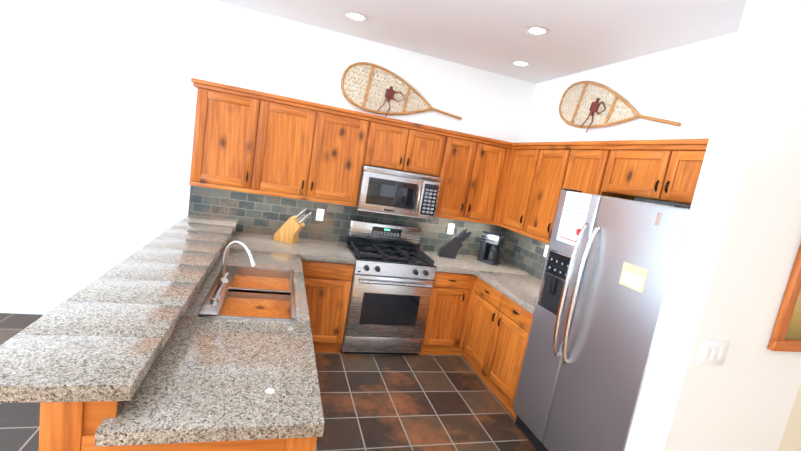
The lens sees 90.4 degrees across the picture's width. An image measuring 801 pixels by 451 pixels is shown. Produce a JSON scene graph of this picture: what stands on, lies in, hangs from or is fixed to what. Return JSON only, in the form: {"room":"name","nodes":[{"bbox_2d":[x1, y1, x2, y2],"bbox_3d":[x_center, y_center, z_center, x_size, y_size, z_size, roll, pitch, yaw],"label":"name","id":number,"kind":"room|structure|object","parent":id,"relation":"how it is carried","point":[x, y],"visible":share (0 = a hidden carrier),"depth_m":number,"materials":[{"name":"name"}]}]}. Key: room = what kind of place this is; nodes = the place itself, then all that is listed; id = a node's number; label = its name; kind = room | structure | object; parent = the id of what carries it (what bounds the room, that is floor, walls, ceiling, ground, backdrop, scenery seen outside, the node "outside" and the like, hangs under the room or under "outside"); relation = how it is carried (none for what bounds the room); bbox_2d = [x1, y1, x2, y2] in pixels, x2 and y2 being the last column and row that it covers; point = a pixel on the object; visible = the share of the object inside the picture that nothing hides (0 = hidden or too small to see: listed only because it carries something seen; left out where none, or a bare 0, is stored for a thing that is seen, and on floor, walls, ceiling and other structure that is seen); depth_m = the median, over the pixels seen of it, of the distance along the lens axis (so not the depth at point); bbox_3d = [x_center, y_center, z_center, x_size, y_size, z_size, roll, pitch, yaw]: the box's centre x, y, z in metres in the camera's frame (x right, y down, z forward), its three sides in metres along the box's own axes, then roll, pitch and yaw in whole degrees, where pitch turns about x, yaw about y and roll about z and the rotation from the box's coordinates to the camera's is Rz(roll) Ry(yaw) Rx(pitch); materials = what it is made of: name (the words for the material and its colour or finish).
{"room":"kitchen","nodes":[
{"label":"kitchen","id":0,"kind":"room"},
{"bbox_2d":[0,0,535,314],"bbox_3d":[-1.839,-0.519,3.664,6.720,2.900,0.120,7,9,-17],"label":"wall","id":1,"kind":"structure","parent":0,"point":[98,100],"depth_m":3.42,"materials":[{"name":"white paint"}]},
{"bbox_2d":[189,82,272,193],"bbox_3d":[-1.472,-0.755,3.484,0.558,0.790,0.328,7,9,-17],"label":"upper cabinet","id":2,"kind":"object","parent":1,"relation":"attached to","point":[250,141],"depth_m":3.33,"materials":[{"name":"brown wood"}]},
{"bbox_2d":[261,98,328,197],"bbox_3d":[-1.056,-0.705,3.614,0.622,0.790,0.328,7,9,-17],"label":"upper cabinet","id":3,"kind":"object","parent":1,"relation":"attached to","point":[296,129],"depth_m":3.49,"materials":[{"name":"brown wood"}]},
{"bbox_2d":[317,106,368,205],"bbox_3d":[-0.612,-0.652,3.753,0.619,0.790,0.328,7,9,-17],"label":"upper cabinet","id":4,"kind":"object","parent":1,"relation":"attached to","point":[343,150],"depth_m":3.62,"materials":[{"name":"brown wood"}]},
{"bbox_2d":[188,185,505,257],"bbox_3d":[-0.364,-0.021,4.120,3.300,0.464,0.008,7,9,-17],"label":"backsplash","id":5,"kind":"structure","parent":1,"relation":"attached to","point":[260,214],"depth_m":3.96,"materials":[{"name":"tile"}]},
{"bbox_2d":[316,209,323,220],"bbox_3d":[-0.802,-0.105,3.967,0.072,0.118,0.008,7,9,-17],"label":"electrical outlet","id":6,"kind":"object","parent":5,"relation":"attached to","point":[320,215],"visible":1,"depth_m":3.96,"materials":[{"name":"white plastic"}]},
{"bbox_2d":[447,223,454,233],"bbox_3d":[0.557,0.038,4.388,0.072,0.118,0.008,7,9,-17],"label":"electrical outlet","id":7,"kind":"object","parent":5,"relation":"attached to","point":[450,229],"visible":1,"depth_m":4.38,"materials":[{"name":"white plastic"}]},
{"bbox_2d":[361,114,416,171],"bbox_3d":[-0.142,-0.777,3.864,0.443,0.425,0.328,7,9,-17],"label":"upper cabinet","id":8,"kind":"object","parent":1,"relation":"attached to","point":[389,144],"depth_m":3.71,"materials":[{"name":"brown wood"}]},
{"bbox_2d":[355,165,441,219],"bbox_3d":[-0.040,-0.327,3.907,0.762,0.419,0.454,7,9,-17],"label":"microwave","id":9,"kind":"object","parent":8,"relation":"attached to","point":[393,192],"visible":1,"depth_m":3.74,"materials":[{"name":"silver metal"}]},
{"bbox_2d":[341,62,461,119],"bbox_3d":[0.044,-1.257,3.957,1.290,0.445,0.049,13,7,-18],"label":"hanging snowshoe at the back","id":10,"kind":"object","parent":1,"relation":"hanging from","point":[389,94],"visible":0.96,"depth_m":3.89,"materials":[{"name":"brown wood"}]},
{"bbox_2d":[409,126,440,175],"bbox_3d":[0.162,-0.741,3.960,0.443,0.425,0.328,7,9,-17],"label":"upper cabinet","id":11,"kind":"object","parent":1,"relation":"attached to","point":[425,152],"depth_m":3.82,"materials":[{"name":"brown wood"}]},
{"bbox_2d":[433,130,508,221],"bbox_3d":[0.819,-0.476,4.172,1.123,0.790,0.383,7,9,-17],"label":"upper cabinet","id":12,"kind":"object","parent":1,"relation":"attached to","point":[471,170],"depth_m":4.00,"materials":[{"name":"brown wood"}]},
{"bbox_2d":[0,313,537,450],"bbox_3d":[-1.692,1.192,2.505,6.500,0.060,2.780,7,9,-17],"label":"floor","id":13,"kind":"structure","parent":0,"point":[390,402],"depth_m":2.99,"materials":[{"name":"tile"}]},
{"bbox_2d":[72,402,316,450],"bbox_3d":[-0.760,1.003,1.626,0.675,0.864,0.684,7,9,-17],"label":"base cabinet","id":14,"kind":"object","parent":13,"relation":"on","point":[82,440],"depth_m":1.23,"materials":[{"name":"brown wood"}]},
{"bbox_2d":[0,235,219,405],"bbox_3d":[-1.229,0.292,1.949,0.425,0.052,1.829,7,9,-17],"label":"countertop","id":15,"kind":"structure","parent":14,"relation":"on","point":[101,343],"depth_m":1.40,"materials":[{"name":"grey stone"}]},
{"bbox_2d":[92,250,323,449],"bbox_3d":[-0.847,0.431,2.227,0.635,0.050,2.175,7,9,-17],"label":"countertop","id":16,"kind":"structure","parent":14,"relation":"on","point":[215,379],"depth_m":1.40,"materials":[{"name":"grey stone"}]},
{"bbox_2d":[208,234,259,305],"bbox_3d":[-0.904,0.240,2.195,0.211,0.305,0.370,7,9,-17],"label":"faucet","id":17,"kind":"object","parent":16,"relation":"on","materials":[{"name":"silver metal"}]},
{"bbox_2d":[196,266,295,321],"bbox_3d":[-0.886,0.473,2.386,0.463,0.198,0.868,7,9,-17],"label":"sink","id":18,"kind":"object","parent":16,"relation":"in","point":[273,295],"depth_m":2.32,"materials":[{"name":"silver metal"}]},
{"bbox_2d":[300,258,315,313],"bbox_3d":[-1.114,0.732,3.068,0.697,0.864,0.642,7,9,-17],"label":"base cabinet","id":19,"kind":"object","parent":13,"relation":"on","point":[308,282],"depth_m":3.43,"materials":[{"name":"brown wood"}]},
{"bbox_2d":[312,262,353,352],"bbox_3d":[-0.784,0.679,3.801,0.475,0.864,0.620,7,9,-17],"label":"base cabinet","id":20,"kind":"object","parent":13,"relation":"on","point":[331,292],"depth_m":3.53,"materials":[{"name":"brown wood"}]},
{"bbox_2d":[228,230,355,265],"bbox_3d":[-1.007,0.198,3.629,1.110,0.050,0.645,7,9,-17],"label":"countertop","id":21,"kind":"structure","parent":20,"relation":"on","point":[314,250],"depth_m":3.55,"materials":[{"name":"grey stone"}]},
{"bbox_2d":[274,208,311,243],"bbox_3d":[-0.986,-0.010,3.696,0.309,0.340,0.126,10,8,7],"label":"knife block","id":22,"kind":"object","parent":21,"relation":"on","point":[289,230],"visible":1,"depth_m":3.65,"materials":[{"name":"brown wood"}]},
{"bbox_2d":[341,218,435,354],"bbox_3d":[-0.154,0.607,3.915,0.762,1.175,0.717,7,9,-17],"label":"range","id":23,"kind":"object","parent":13,"relation":"on","point":[394,270],"visible":1,"depth_m":3.69,"materials":[{"name":"silver metal"}]},
{"bbox_2d":[418,271,463,354],"bbox_3d":[0.383,0.819,4.165,0.445,0.864,0.620,7,9,-17],"label":"base cabinet","id":24,"kind":"object","parent":13,"relation":"on","point":[444,305],"depth_m":3.86,"materials":[{"name":"brown wood"}]},
{"bbox_2d":[456,274,532,419],"bbox_3d":[1.071,1.022,3.559,0.652,0.864,1.015,7,9,-17],"label":"base cabinet","id":25,"kind":"object","parent":13,"relation":"on","point":[493,343],"depth_m":3.41,"materials":[{"name":"brown wood"}]},
{"bbox_2d":[418,251,527,273],"bbox_3d":[0.745,0.408,4.176,1.045,0.050,0.645,7,9,-17],"label":"countertop","id":26,"kind":"structure","parent":25,"relation":"on","point":[463,264],"depth_m":4.03,"materials":[{"name":"grey stone"}]},
{"bbox_2d":[438,229,471,258],"bbox_3d":[0.581,0.179,4.212,0.301,0.331,0.123,10,8,1],"label":"knife block","id":27,"kind":"object","parent":26,"relation":"on","point":[451,246],"visible":1,"depth_m":4.17,"materials":[{"name":"black plastic"}]},
{"bbox_2d":[477,231,505,264],"bbox_3d":[0.992,0.240,4.267,0.233,0.330,0.176,16,10,37],"label":"coffee maker","id":28,"kind":"object","parent":26,"relation":"on","point":[491,242],"visible":1,"depth_m":4.22,"materials":[{"name":"black plastic"}]},
{"bbox_2d":[476,270,540,313],"bbox_3d":[1.155,0.580,3.473,0.645,0.050,0.970,7,9,-17],"label":"countertop","id":29,"kind":"structure","parent":25,"relation":"on","point":[522,288],"depth_m":3.52,"materials":[{"name":"grey stone"}]},
{"bbox_2d":[513,188,690,450],"bbox_3d":[1.373,0.738,2.547,0.721,1.808,0.942,7,9,-17],"label":"fridge","id":30,"kind":"object","parent":13,"relation":"on","point":[609,266],"visible":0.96,"depth_m":2.35,"materials":[{"name":"silver metal"}]},
{"bbox_2d":[215,0,746,82],"bbox_3d":[0.427,-1.165,0.169,8.800,0.100,7.720,7,9,-17],"label":"ceiling","id":31,"kind":"structure","parent":0,"point":[493,36],"depth_m":2.98,"materials":[{"name":"white paint"}]},
{"bbox_2d":[345,12,366,20],"bbox_3d":[-0.357,-1.690,3.218,0.180,0.004,0.180,7,9,-17],"label":"recessed light","id":32,"kind":"object","parent":31,"relation":"in","point":[356,16],"visible":1,"depth_m":3.21,"materials":[{"name":"white"}]},
{"bbox_2d":[511,60,530,66],"bbox_3d":[1.128,-1.520,3.733,0.180,0.004,0.180,7,9,-17],"label":"recessed light","id":33,"kind":"object","parent":31,"relation":"in","point":[521,63],"visible":1,"depth_m":3.72,"materials":[{"name":"white"}]},
{"bbox_2d":[525,26,549,35],"bbox_3d":[0.997,-1.419,2.900,0.180,0.004,0.180,7,9,-17],"label":"recessed light","id":34,"kind":"object","parent":31,"relation":"in","point":[537,30],"visible":1,"depth_m":2.89,"materials":[{"name":"white"}]},
{"bbox_2d":[524,32,737,206],"bbox_3d":[1.670,0.112,3.330,0.120,2.900,2.660,7,9,-17],"label":"wall","id":35,"kind":"structure","parent":0,"point":[683,85],"depth_m":2.92,"materials":[{"name":"white paint"}]},
{"bbox_2d":[497,142,544,233],"bbox_3d":[1.278,-0.361,3.908,0.383,0.790,0.558,7,9,-17],"label":"upper cabinet","id":36,"kind":"object","parent":35,"relation":"attached to","point":[524,162],"depth_m":3.86,"materials":[{"name":"brown wood"}]},
{"bbox_2d":[500,227,548,279],"bbox_3d":[1.418,0.316,3.841,0.008,0.464,1.617,7,9,-17],"label":"backsplash","id":37,"kind":"structure","parent":35,"relation":"attached to","point":[523,252],"depth_m":4.19,"materials":[{"name":"tile"}]},
{"bbox_2d":[544,245,548,256],"bbox_3d":[1.416,0.250,3.845,0.008,0.118,0.072,7,9,-17],"label":"electrical outlet","id":38,"kind":"object","parent":37,"relation":"attached to","point":[546,250],"visible":0.65,"depth_m":3.85,"materials":[{"name":"white plastic"}]},
{"bbox_2d":[525,142,560,237],"bbox_3d":[1.417,-0.282,3.526,0.328,0.790,0.561,7,9,-17],"label":"upper cabinet","id":39,"kind":"object","parent":35,"relation":"attached to","point":[552,155],"depth_m":3.50,"materials":[{"name":"brown wood"}]},
{"bbox_2d":[541,142,633,241],"bbox_3d":[1.520,-0.212,3.169,0.328,0.790,0.488,7,9,-17],"label":"upper cabinet","id":40,"kind":"object","parent":35,"relation":"attached to","point":[581,167],"depth_m":3.12,"materials":[{"name":"brown wood"}]},
{"bbox_2d":[559,81,680,132],"bbox_3d":[1.707,-0.944,3.273,0.049,0.423,1.353,7,22,-17],"label":"hanging snowshoe","id":41,"kind":"object","parent":35,"relation":"hanging from","point":[594,106],"visible":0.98,"depth_m":3.42,"materials":[{"name":"brown wood"}]},
{"bbox_2d":[601,142,660,198],"bbox_3d":[1.698,-0.341,2.648,0.328,0.330,0.545,7,9,-17],"label":"upper cabinet","id":42,"kind":"object","parent":35,"relation":"attached to","point":[629,165],"depth_m":2.66,"materials":[{"name":"brown wood"}]},
{"bbox_2d":[645,142,707,204],"bbox_3d":[1.815,-0.263,2.246,0.328,0.330,0.548,7,9,-17],"label":"upper cabinet","id":43,"kind":"object","parent":35,"relation":"attached to","point":[677,168],"depth_m":2.34,"materials":[{"name":"brown wood"}]},
{"bbox_2d":[625,0,800,450],"bbox_3d":[1.709,0.323,1.942,0.820,2.900,0.180,7,9,-17],"label":"wall","id":44,"kind":"structure","parent":0,"point":[738,252],"depth_m":1.79,"materials":[{"name":"white paint"}]},
{"bbox_2d":[697,340,729,364],"bbox_3d":[1.425,0.580,1.809,0.165,0.118,0.009,7,9,-17],"label":"light switch","id":45,"kind":"object","parent":44,"relation":"attached to","point":[713,352],"visible":1,"depth_m":1.80,"materials":[{"name":"white plastic"}]},
{"bbox_2d":[767,243,800,450],"bbox_3d":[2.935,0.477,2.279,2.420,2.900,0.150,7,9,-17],"label":"picture frame","id":46,"kind":"object","parent":44,"relation":"attached to","point":[786,335],"depth_m":1.90,"materials":[{"name":"brown wood"}]}
]}

